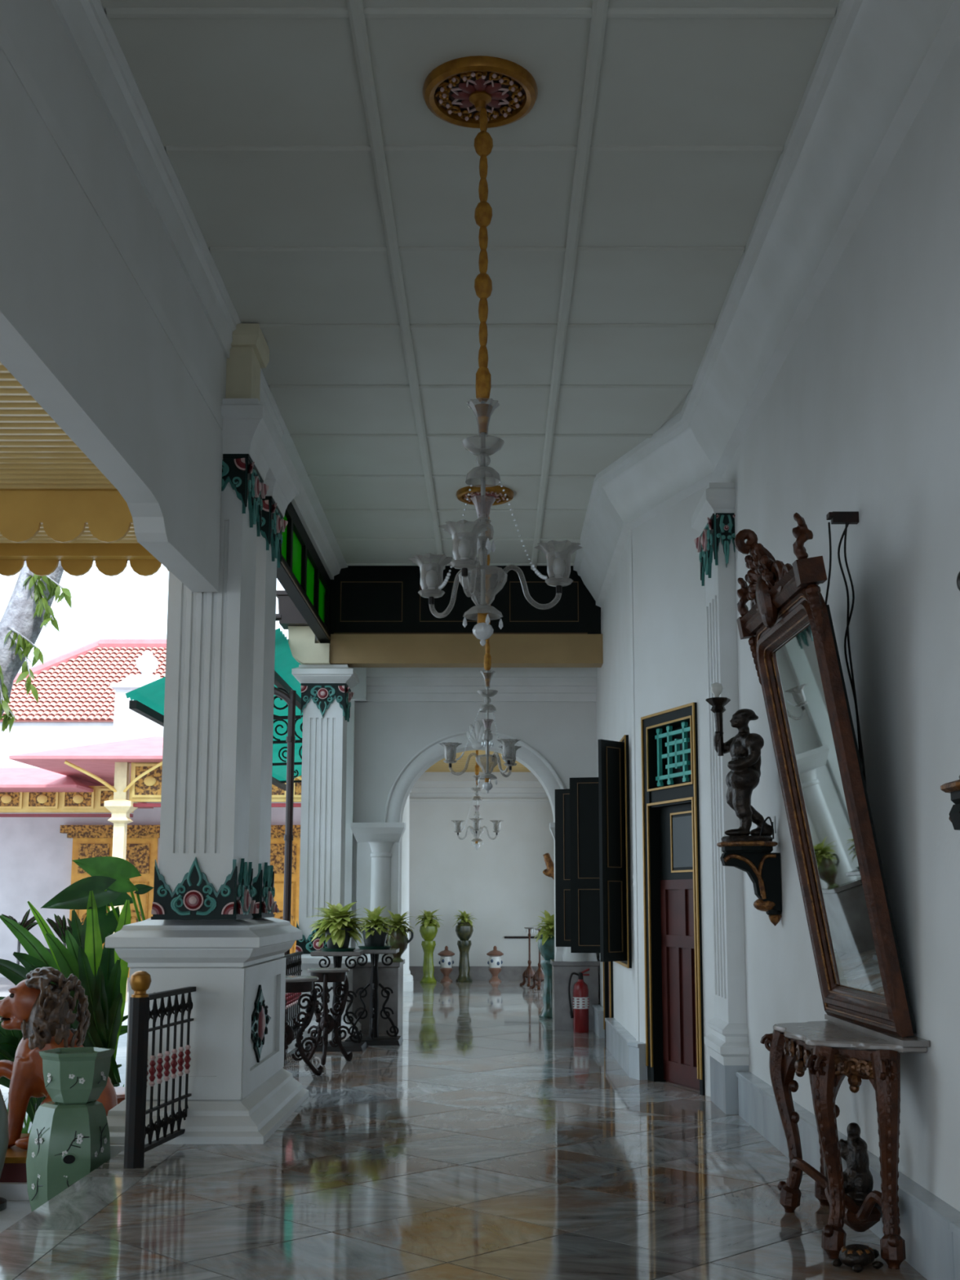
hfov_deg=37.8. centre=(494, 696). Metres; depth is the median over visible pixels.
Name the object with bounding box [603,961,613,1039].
door
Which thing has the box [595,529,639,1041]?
wall
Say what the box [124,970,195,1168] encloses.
iron railing
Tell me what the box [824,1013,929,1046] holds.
shelf
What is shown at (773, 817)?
wall socket
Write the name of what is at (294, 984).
table
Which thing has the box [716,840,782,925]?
wall bracket
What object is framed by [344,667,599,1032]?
wall
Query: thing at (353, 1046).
plant stand
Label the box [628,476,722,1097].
wall
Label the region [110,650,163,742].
pier
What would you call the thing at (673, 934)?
door
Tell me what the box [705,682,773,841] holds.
statue
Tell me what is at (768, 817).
cable
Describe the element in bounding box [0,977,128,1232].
floor
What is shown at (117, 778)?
pavilion
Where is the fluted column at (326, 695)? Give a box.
[288,664,360,1039]
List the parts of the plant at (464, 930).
pot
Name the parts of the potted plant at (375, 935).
pot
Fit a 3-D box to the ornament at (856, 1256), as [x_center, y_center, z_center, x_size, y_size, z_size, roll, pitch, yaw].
[1.522,2.320,5.818,0.214,0.090,0.160,6,-10,-34]
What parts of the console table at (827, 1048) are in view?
leg, leg, leg, leg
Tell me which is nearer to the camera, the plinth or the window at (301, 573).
the plinth
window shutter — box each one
[555,788,570,946]
[569,777,599,953]
[598,739,626,961]
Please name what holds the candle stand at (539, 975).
on the floor at (494, 1142)
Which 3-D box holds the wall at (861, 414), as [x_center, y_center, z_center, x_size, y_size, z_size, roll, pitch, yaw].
[1.970,-0.803,2.533,0.300,5.380,16.780,0,-8,0]
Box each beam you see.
[0,0,269,591]
[329,634,603,667]
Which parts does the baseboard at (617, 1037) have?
skirting, skirting, skirting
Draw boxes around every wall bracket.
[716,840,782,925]
[940,779,959,830]
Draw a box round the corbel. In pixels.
[288,626,330,664]
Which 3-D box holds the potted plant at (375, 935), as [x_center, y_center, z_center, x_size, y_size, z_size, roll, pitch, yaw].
[-1.308,2.496,15.167,0.479,0.462,0.480,0,-8,0]
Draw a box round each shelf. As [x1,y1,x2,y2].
[716,840,777,847]
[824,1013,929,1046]
[940,779,959,793]
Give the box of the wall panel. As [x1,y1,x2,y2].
[328,565,601,634]
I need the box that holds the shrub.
[0,1014,128,1123]
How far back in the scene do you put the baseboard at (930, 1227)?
5.92 m
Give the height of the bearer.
1.042 m
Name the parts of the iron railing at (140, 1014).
newel post, rail, rail, rail, rail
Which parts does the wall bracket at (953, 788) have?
shelf moulding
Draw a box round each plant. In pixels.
[0,890,131,1104]
[40,856,153,951]
[307,901,368,951]
[357,906,394,949]
[385,909,414,962]
[415,909,443,983]
[452,910,478,982]
[533,910,554,1018]
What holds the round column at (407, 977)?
on the floor at (494, 1142)
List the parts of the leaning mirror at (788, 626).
head moulding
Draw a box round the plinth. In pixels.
[0,1133,30,1199]
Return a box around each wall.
[0,748,301,977]
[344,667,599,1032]
[408,772,554,966]
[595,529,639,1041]
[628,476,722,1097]
[722,35,959,1211]
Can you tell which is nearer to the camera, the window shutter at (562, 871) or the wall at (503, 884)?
the window shutter at (562, 871)
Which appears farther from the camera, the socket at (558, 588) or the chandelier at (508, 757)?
the chandelier at (508, 757)
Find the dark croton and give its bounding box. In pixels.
[1,908,83,986]
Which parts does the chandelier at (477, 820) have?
lamp shade, bulb, stem, dish, lamp shade, lamp shade, ruffled dish, lamp shade, bulb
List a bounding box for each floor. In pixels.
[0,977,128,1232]
[0,980,926,1279]
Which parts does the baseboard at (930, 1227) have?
skirting, skirting, skirting, skirting, skirting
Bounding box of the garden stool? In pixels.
[26,1100,110,1211]
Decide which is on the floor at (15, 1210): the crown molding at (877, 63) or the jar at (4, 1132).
the jar at (4, 1132)
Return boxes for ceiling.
[100,0,839,569]
[424,750,531,772]
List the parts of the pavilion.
carved panel, panel moulding, panel moulding, carved panel, carved panel, panel moulding, carved panel, panel moulding, post, panel moulding, carved panel, carved panel, panel moulding, panel moulding, carved panel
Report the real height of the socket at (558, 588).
0.040 m
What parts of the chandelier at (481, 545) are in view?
lamp shade, bulb, arm, lamp shade, bulb, arm, dish, stem, ruffled dish, lamp shade, arm, lamp shade, bulb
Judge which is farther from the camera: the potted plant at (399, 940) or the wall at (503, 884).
the wall at (503, 884)
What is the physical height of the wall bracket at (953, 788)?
0.530 m
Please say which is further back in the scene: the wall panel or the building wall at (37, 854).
the building wall at (37, 854)
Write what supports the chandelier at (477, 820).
hanging from the ceiling at (439, 766)
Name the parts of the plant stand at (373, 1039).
post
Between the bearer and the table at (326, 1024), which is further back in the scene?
the table at (326, 1024)
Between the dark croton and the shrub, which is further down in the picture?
the shrub
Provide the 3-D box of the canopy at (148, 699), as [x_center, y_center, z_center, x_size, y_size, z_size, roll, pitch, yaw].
[-3.185,0.508,20.931,1.671,0.902,11.470,0,-8,0]
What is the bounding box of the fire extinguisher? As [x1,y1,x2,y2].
[568,968,590,1032]
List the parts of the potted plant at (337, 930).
pot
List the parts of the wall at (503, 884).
wall rail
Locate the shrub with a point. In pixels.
(10, 1040)
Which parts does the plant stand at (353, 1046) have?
post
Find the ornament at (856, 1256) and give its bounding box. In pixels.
[831,1244,883,1272]
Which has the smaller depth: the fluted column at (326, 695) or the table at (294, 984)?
the table at (294, 984)
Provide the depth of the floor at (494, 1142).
7.53 m
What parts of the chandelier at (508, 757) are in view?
lamp shade, bulb, arm, dish, stem, ruffled dish, lamp shade, arm, arm, lamp shade, bulb, lamp shade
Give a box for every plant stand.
[304,950,368,1051]
[344,948,403,1045]
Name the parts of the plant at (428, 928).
pot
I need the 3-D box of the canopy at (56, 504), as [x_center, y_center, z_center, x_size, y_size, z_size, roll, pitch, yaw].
[-8.000,-0.133,2.207,12.000,4.700,16.330,0,-8,0]
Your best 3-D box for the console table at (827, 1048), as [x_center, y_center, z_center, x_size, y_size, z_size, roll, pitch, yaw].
[1.575,1.993,6.461,0.481,0.927,1.475,0,-8,0]
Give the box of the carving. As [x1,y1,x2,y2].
[542,853,554,879]
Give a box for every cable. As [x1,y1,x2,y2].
[760,816,773,839]
[825,511,866,789]
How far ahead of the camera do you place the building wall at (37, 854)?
35.67 m
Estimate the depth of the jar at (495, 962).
26.36 m
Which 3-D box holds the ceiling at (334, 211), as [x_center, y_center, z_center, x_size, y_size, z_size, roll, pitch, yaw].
[-0.025,-3.195,6.378,4.350,0.534,24.300,0,-8,0]
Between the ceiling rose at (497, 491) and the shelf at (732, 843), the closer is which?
the shelf at (732, 843)
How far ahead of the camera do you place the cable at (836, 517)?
6.97 m
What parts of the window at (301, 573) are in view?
pane, pane, pane, pane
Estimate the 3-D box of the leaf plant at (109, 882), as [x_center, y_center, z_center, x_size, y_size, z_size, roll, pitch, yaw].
[-3.136,2.384,10.970,1.029,2.251,0.592,8,-12,-44]
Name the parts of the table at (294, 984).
leg, leg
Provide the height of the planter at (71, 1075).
0.300 m
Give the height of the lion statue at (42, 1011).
1.194 m
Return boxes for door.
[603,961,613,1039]
[640,702,705,1095]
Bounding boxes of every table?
[283,975,323,1075]
[305,967,352,1065]
[760,1013,929,1268]
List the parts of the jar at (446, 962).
lid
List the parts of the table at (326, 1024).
leg, leg, leg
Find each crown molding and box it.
[50,0,347,579]
[573,0,959,608]
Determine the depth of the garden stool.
8.16 m
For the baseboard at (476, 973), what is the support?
attached to the wall at (503, 884)
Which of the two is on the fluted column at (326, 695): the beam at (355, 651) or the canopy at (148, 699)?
the beam at (355, 651)
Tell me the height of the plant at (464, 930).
1.336 m
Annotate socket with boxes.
[428,596,434,605]
[461,568,467,577]
[555,585,562,594]
[772,816,776,833]
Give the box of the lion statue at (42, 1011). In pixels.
[0,966,117,1150]
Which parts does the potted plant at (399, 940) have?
handle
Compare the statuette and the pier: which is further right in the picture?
the statuette
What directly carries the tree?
on the floor at (15, 1210)
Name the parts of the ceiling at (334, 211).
panel, panel, panel, panel, panel, panel, panel, panel, panel, panel, panel, panel, panel, panel, panel, panel, panel, panel, panel, panel, panel, panel, panel, panel, panel, panel, panel, panel, panel, panel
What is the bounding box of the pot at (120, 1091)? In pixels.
[113,1086,124,1104]
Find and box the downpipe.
[274,590,308,971]
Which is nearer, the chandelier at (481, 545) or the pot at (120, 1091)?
the chandelier at (481, 545)
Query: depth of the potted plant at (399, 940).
16.30 m
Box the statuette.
[839,1122,878,1206]
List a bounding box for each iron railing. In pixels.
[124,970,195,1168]
[282,951,303,1039]
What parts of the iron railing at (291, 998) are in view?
rail, rail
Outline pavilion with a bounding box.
[0,736,301,1000]
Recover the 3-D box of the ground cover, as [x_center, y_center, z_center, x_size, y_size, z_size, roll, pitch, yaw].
[-3.943,3.425,11.516,2.572,0.349,2.008,0,-8,0]
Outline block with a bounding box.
[110,1144,124,1159]
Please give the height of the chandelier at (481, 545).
2.610 m
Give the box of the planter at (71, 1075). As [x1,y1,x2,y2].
[39,1046,115,1104]
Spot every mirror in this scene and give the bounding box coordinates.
[733,512,915,1037]
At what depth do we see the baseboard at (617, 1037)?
13.60 m
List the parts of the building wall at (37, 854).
carved door, moulding, moulding, carved door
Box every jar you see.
[0,1088,8,1211]
[437,946,454,982]
[486,945,503,982]
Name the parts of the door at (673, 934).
rail, panel, rail, rail, rail, rail, pane, rail, rail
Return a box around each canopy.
[0,361,168,576]
[125,627,302,791]
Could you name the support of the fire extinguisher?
on the floor at (494, 1142)
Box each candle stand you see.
[519,927,537,986]
[528,928,545,990]
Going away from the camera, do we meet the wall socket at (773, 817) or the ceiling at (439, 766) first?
the wall socket at (773, 817)
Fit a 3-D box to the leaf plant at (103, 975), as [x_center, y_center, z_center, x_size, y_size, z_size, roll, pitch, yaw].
[-3.232,2.445,10.456,1.190,1.983,0.884,-3,-9,19]
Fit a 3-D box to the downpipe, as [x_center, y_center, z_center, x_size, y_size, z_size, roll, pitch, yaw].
[-2.294,1.292,15.769,0.628,5.000,0.420,0,-8,0]
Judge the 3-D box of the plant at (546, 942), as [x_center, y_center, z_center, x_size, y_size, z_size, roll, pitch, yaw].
[0.769,3.486,18.295,0.540,1.387,0.560,0,-8,0]
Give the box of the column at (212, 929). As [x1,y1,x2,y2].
[105,398,308,1144]
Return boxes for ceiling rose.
[422,55,537,128]
[456,484,514,505]
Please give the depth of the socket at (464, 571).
6.01 m
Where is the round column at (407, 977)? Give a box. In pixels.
[400,790,413,991]
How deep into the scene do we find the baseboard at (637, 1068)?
11.92 m
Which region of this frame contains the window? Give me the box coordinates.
[615,734,631,968]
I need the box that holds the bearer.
[956,571,959,779]
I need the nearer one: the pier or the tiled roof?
the pier
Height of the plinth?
0.262 m
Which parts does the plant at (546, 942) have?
pot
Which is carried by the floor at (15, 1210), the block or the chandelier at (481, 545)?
the block
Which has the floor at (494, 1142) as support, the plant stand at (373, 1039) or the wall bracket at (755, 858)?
the plant stand at (373, 1039)
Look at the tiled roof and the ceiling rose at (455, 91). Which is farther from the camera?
the tiled roof
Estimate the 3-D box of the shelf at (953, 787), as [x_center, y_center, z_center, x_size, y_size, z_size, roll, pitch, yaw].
[1.615,0.282,4.426,0.360,0.030,0.360,0,-8,0]
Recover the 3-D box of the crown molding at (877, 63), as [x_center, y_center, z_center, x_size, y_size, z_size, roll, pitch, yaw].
[1.370,-2.861,5.395,0.900,0.520,21.850,0,-8,0]
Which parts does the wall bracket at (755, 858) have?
shelf moulding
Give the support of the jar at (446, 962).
on the floor at (494, 1142)
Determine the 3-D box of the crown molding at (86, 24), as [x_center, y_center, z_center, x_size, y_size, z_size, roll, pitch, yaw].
[-1.825,-2.978,5.488,0.250,0.240,22.000,0,-8,0]
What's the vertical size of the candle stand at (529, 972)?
1.047 m
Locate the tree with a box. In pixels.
[0,560,71,732]
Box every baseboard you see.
[408,966,542,980]
[591,1003,637,1076]
[626,1041,647,1079]
[736,1071,959,1279]
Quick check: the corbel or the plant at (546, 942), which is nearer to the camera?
the corbel
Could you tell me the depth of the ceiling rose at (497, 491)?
13.25 m
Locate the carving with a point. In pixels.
(549, 871)
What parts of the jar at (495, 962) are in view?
lid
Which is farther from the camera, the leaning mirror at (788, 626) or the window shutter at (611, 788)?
the window shutter at (611, 788)
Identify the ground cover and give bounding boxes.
[2,1084,124,1133]
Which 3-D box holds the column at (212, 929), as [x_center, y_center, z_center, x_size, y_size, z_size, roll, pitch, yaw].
[-2.000,0.263,10.108,1.120,5.400,2.360,0,-8,0]
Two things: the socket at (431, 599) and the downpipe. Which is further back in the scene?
the downpipe
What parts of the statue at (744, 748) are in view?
light bulb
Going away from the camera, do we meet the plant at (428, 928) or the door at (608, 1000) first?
the door at (608, 1000)
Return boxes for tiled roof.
[0,639,166,748]
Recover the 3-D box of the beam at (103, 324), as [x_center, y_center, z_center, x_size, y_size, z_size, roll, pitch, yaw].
[-1.775,-2.558,2.950,0.390,1.985,17.100,0,-8,0]
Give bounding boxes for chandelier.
[407,107,582,646]
[438,502,521,793]
[451,750,503,850]
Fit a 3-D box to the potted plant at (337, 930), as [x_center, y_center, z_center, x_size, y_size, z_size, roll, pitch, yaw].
[-1.622,2.382,14.549,0.644,0.509,0.671,0,-8,0]
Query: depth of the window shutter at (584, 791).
14.60 m
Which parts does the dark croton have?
stem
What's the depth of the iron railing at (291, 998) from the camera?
14.75 m
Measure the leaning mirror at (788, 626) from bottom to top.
2.389 m

